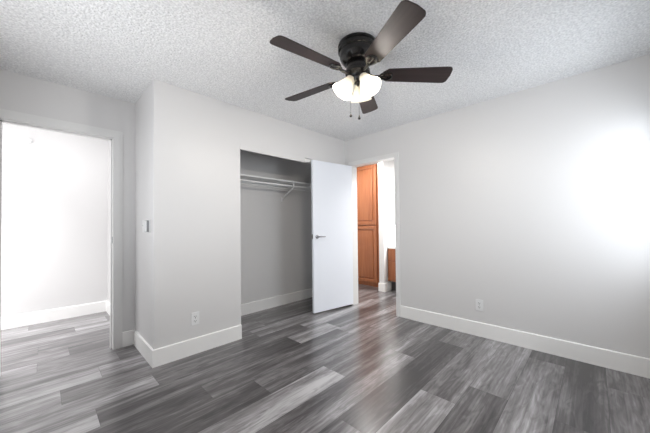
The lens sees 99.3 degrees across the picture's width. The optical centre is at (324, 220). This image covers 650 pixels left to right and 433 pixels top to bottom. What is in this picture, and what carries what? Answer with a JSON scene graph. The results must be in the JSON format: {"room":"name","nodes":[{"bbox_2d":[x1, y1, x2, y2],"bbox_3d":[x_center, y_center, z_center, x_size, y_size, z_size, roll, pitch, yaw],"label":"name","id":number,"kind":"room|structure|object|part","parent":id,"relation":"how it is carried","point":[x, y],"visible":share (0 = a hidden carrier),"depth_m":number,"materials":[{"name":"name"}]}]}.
{"room":"empty bedroom","nodes":[
{"label":"empty bedroom","id":0,"kind":"room"},
{"bbox_2d":[1,123,107,316],"bbox_3d":[-4.153,0.046,2.902,0.110,2.440,3.165,-2,-1,44],"label":"wall","id":1,"kind":"structure","parent":0,"point":[55,186],"depth_m":3.52,"materials":[{"name":"white paint"}]},
{"bbox_2d":[24,138,32,143],"bbox_3d":[-3.621,-0.976,3.372,0.035,0.072,0.072,-2,-1,44],"label":"smoke detector","id":2,"kind":"object","parent":1,"relation":"attached to","point":[26,140],"visible":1,"depth_m":3.36,"materials":[{"name":"white plastic"}]},
{"bbox_2d":[1,301,105,329],"bbox_3d":[-4.135,1.191,2.801,0.014,0.146,3.055,-2,-1,44],"label":"baseboard","id":3,"kind":"structure","parent":1,"relation":"attached to","point":[20,320],"depth_m":3.49,"materials":[{"name":"white wood"}]},
{"bbox_2d":[107,84,149,344],"bbox_3d":[-2.269,0.031,3.206,2.165,2.440,0.119,-2,-1,44],"label":"wall","id":4,"kind":"structure","parent":0,"point":[142,106],"depth_m":2.62,"materials":[{"name":"white paint"}]},
{"bbox_2d":[0,109,122,360],"bbox_3d":[-2.341,0.179,2.454,0.130,2.121,0.869,-2,-1,44],"label":"door frame","id":5,"kind":"structure","parent":4,"relation":"attached to","point":[115,138],"depth_m":2.68,"materials":[{"name":"paint"}]},
{"bbox_2d":[106,301,109,314],"bbox_3d":[-2.540,1.183,3.370,1.478,0.146,0.014,-2,-1,44],"label":"baseboard","id":6,"kind":"structure","parent":4,"relation":"attached to","point":[107,302],"depth_m":3.80,"materials":[{"name":"white wood"}]},
{"bbox_2d":[142,220,144,231],"bbox_3d":[-1.681,0.049,2.552,0.072,0.116,0.016,-2,-1,44],"label":"light switch","id":7,"kind":"object","parent":4,"relation":"attached to","point":[143,221],"visible":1,"depth_m":2.55,"materials":[{"name":"white plastic"}]},
{"bbox_2d":[134,329,153,366],"bbox_3d":[-1.684,1.161,2.550,0.673,0.146,0.014,-2,-1,44],"label":"baseboard","id":8,"kind":"structure","parent":4,"relation":"attached to","point":[142,346],"depth_m":2.50,"materials":[{"name":"white wood"}]},
{"bbox_2d":[145,219,149,232],"bbox_3d":[-1.559,0.047,2.424,0.072,0.116,0.028,-2,-1,44],"label":"wall control","id":9,"kind":"object","parent":4,"relation":"attached to","point":[147,222],"visible":1,"depth_m":2.40,"materials":[{"name":"white plastic"}]},
{"bbox_2d":[241,288,311,315],"bbox_3d":[-0.993,1.173,3.732,0.014,0.146,2.425,-2,-1,44],"label":"baseboard","id":10,"kind":"structure","parent":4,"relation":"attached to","point":[251,307],"depth_m":3.99,"materials":[{"name":"white wood"}]},
{"bbox_2d":[0,69,311,331],"bbox_3d":[-2.118,0.021,2.696,0.110,2.440,5.709,-2,-1,44],"label":"wall","id":11,"kind":"structure","parent":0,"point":[276,235],"depth_m":3.72,"materials":[{"name":"white paint"}]},
{"bbox_2d":[122,330,133,346],"bbox_3d":[-1.956,1.167,2.742,0.014,0.146,0.090,-2,-1,44],"label":"baseboard","id":12,"kind":"structure","parent":11,"relation":"attached to","point":[127,336],"depth_m":2.74,"materials":[{"name":"white wood"}]},
{"bbox_2d":[240,174,310,201],"bbox_3d":[-0.910,-0.429,3.662,0.299,0.275,2.417,-2,-1,44],"label":"closet shelf","id":13,"kind":"object","parent":11,"relation":"attached to","point":[245,179],"visible":0.35,"depth_m":3.85,"materials":[{"name":"white plastic"}]},
{"bbox_3d":[-0.821,-0.496,3.575,0.025,0.025,2.417,-2,-1,44],"label":"hanging rod","id":14,"kind":"part","parent":13,"relation":"part of","materials":[{"name":"white plastic"}]},
{"bbox_2d":[150,79,394,348],"bbox_3d":[-0.012,0.018,3.873,0.140,2.440,4.206,-2,-1,44],"label":"wall","id":15,"kind":"structure","parent":0,"point":[196,138],"depth_m":2.63,"materials":[{"name":"white paint"}]},
{"bbox_2d":[191,311,198,325],"bbox_3d":[-1.203,0.907,2.562,0.009,0.116,0.072,-2,-1,44],"label":"wall outlet","id":16,"kind":"object","parent":15,"relation":"attached to","point":[194,316],"visible":1,"depth_m":2.56,"materials":[{"name":"white plastic"}]},
{"bbox_2d":[152,324,241,367],"bbox_3d":[-1.158,1.156,2.597,0.014,0.146,0.816,-2,-1,44],"label":"baseboard","id":17,"kind":"structure","parent":15,"relation":"attached to","point":[176,351],"depth_m":2.54,"materials":[{"name":"white wood"}]},
{"bbox_2d":[240,143,304,162],"bbox_3d":[-0.586,-0.789,3.261,0.019,0.066,0.917,-2,-1,44],"label":"fascia board","id":18,"kind":"object","parent":15,"relation":"attached to","point":[245,147],"visible":1,"depth_m":3.20,"materials":[{"name":"white"}]},
{"bbox_2d":[311,160,352,312],"bbox_3d":[0.116,0.203,3.844,0.716,2.015,0.138,0,-1,-37],"label":"door","id":19,"kind":"structure","parent":15,"relation":"in","point":[331,183],"depth_m":3.80,"materials":[{"name":"white paint"}]},
{"bbox_2d":[378,282,390,291],"bbox_3d":[1.071,1.171,4.928,0.130,0.146,0.224,-2,-1,44],"label":"baseboard","id":20,"kind":"structure","parent":15,"relation":"attached to","point":[382,287],"depth_m":4.86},
{"bbox_2d":[388,191,394,225],"bbox_3d":[1.286,-0.216,5.100,0.018,0.640,0.400,-2,-1,44],"label":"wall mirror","id":21,"kind":"object","parent":15,"relation":"attached to","point":[391,195],"visible":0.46,"depth_m":5.03,"materials":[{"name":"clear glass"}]},
{"bbox_3d":[1.283,-0.216,5.103,0.007,0.590,0.350,-2,-1,44],"label":"glass","id":22,"kind":"part","parent":21,"relation":"part of","materials":[{"name":"mirror"}]},
{"bbox_2d":[0,284,649,432],"bbox_3d":[-0.746,1.272,2.443,5.585,0.100,7.490,-2,-1,44],"label":"floor","id":23,"kind":"structure","parent":0,"point":[362,367],"depth_m":2.06,"materials":[{"name":"grey laminate"}]},
{"bbox_2d":[357,163,379,286],"bbox_3d":[0.945,0.090,5.540,0.860,2.330,0.478,-2,-1,44],"label":"linen cabinet","id":24,"kind":"object","parent":23,"relation":"on","point":[367,176],"visible":0.42,"depth_m":5.32,"materials":[{"name":"brown wood"}]},
{"bbox_3d":[0.736,-0.491,5.437,0.540,1.024,0.022,-2,-1,44],"label":"panel","id":25,"kind":"part","parent":24,"relation":"part of","materials":[{"name":"brown wood"}]},
{"bbox_3d":[0.748,0.641,5.418,0.540,0.957,0.022,-2,-1,44],"label":"panel","id":26,"kind":"part","parent":24,"relation":"part of","materials":[{"name":"brown wood"}]},
{"bbox_3d":[0.735,-0.491,5.436,0.660,1.144,0.030,-2,-1,44],"label":"door","id":27,"kind":"part","parent":24,"relation":"part of","materials":[{"name":"brown wood"}]},
{"bbox_3d":[0.747,0.641,5.417,0.660,1.077,0.030,-2,-1,44],"label":"door","id":28,"kind":"part","parent":24,"relation":"part of","materials":[{"name":"brown wood"}]},
{"bbox_2d":[387,240,395,290],"bbox_3d":[1.774,0.775,4.654,1.298,0.912,0.585,-2,-1,44],"label":"bathroom vanity","id":29,"kind":"object","parent":23,"relation":"on","point":[391,244],"visible":0.15,"depth_m":4.86,"materials":[{"name":"brown wood"}]},
{"bbox_2d":[387,240,394,248],"bbox_3d":[1.771,0.415,4.660,1.298,0.130,0.585,-2,-1,44],"label":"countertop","id":30,"kind":"structure","parent":29,"relation":"on","point":[391,244],"depth_m":4.93,"materials":[{"name":"white stone"}]},
{"bbox_3d":[1.272,0.595,4.753,0.430,0.196,0.019,-2,-1,44],"label":"drawer","id":31,"kind":"part","parent":29,"relation":"part of","materials":[{"name":"brown wood"}]},
{"bbox_3d":[1.275,0.882,4.749,0.430,0.332,0.019,-2,-1,44],"label":"drawer","id":32,"kind":"part","parent":29,"relation":"part of","materials":[{"name":"brown wood"}]},
{"bbox_2d":[0,0,649,166],"bbox_3d":[-0.773,-1.267,2.484,5.585,0.100,7.490,-2,-1,44],"label":"ceiling","id":33,"kind":"structure","parent":0,"point":[222,50],"depth_m":1.96,"materials":[{"name":"white paint"}]},
{"bbox_2d":[270,0,452,119],"bbox_3d":[0.197,-0.971,1.942,1.250,0.530,1.250,-2,-1,44],"label":"ceiling fan","id":34,"kind":"object","parent":33,"relation":"hanging from","point":[357,51],"visible":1,"depth_m":1.85,"materials":[{"name":"brown wood"}]},
{"bbox_3d":[-0.098,-1.024,1.698,0.490,0.006,0.146,0,13,-37],"label":"blade","id":35,"kind":"part","parent":34,"relation":"part of","materials":[{"name":"brown wood"}]},
{"bbox_3d":[-0.104,-1.016,2.180,0.490,0.006,0.146,-1,13,35],"label":"blade","id":36,"kind":"part","parent":34,"relation":"part of","materials":[{"name":"brown wood"}]},
{"bbox_3d":[0.153,-0.946,1.926,0.157,0.128,0.157,33,-7,-10],"label":"lamp shade","id":37,"kind":"part","parent":34,"relation":"part of","materials":[{"name":"white glass"}]},
{"bbox_3d":[0.256,-0.946,2.018,0.157,0.128,0.157,-1,32,18],"label":"lamp shade","id":38,"kind":"part","parent":34,"relation":"part of","materials":[{"name":"white glass"}]},
{"bbox_3d":[0.281,-0.958,1.888,0.056,0.082,0.056,0,-34,-42],"label":"bulb","id":39,"kind":"part","parent":34,"relation":"part of","materials":[{"name":"white glass"}]},
{"bbox_3d":[0.352,-1.018,2.335,0.146,0.006,0.490,-15,-5,16],"label":"blade","id":40,"kind":"part","parent":34,"relation":"part of","materials":[{"name":"brown wood"}]},
{"bbox_3d":[0.285,-0.948,1.883,0.157,0.128,0.157,0,-34,-42],"label":"lamp shade","id":41,"kind":"part","parent":34,"relation":"part of","materials":[{"name":"white glass"}]},
{"bbox_3d":[0.362,-1.031,1.556,0.146,0.006,0.490,14,-6,-18],"label":"blade","id":42,"kind":"part","parent":34,"relation":"part of","materials":[{"name":"brown wood"}]},
{"bbox_3d":[0.640,-1.028,1.949,0.490,0.006,0.146,-1,-15,-1],"label":"blade","id":43,"kind":"part","parent":34,"relation":"part of","materials":[{"name":"brown wood"}]},
{"bbox_2d":[345,54,649,357],"bbox_3d":[1.262,-0.005,3.313,3.873,2.440,0.110,-2,-1,44],"label":"wall","id":44,"kind":"structure","parent":0,"point":[532,204],"depth_m":2.55,"materials":[{"name":"white paint"}]},
{"bbox_2d":[348,152,400,316],"bbox_3d":[0.698,0.176,3.861,0.826,2.107,0.138,-2,-1,44],"label":"door frame","id":45,"kind":"structure","parent":44,"relation":"attached to","point":[392,156],"depth_m":3.81,"materials":[{"name":"paint"}]},
{"bbox_2d":[476,299,482,310],"bbox_3d":[1.612,0.880,2.884,0.072,0.116,0.009,-2,-1,44],"label":"wall outlet","id":46,"kind":"object","parent":44,"relation":"attached to","point":[479,303],"visible":1,"depth_m":2.88,"materials":[{"name":"white plastic"}]},
{"bbox_2d":[400,305,649,378],"bbox_3d":[1.750,1.128,2.744,2.203,0.146,0.014,-2,-1,44],"label":"baseboard","id":47,"kind":"structure","parent":44,"relation":"attached to","point":[619,361],"depth_m":2.52,"materials":[{"name":"white wood"}]}
]}

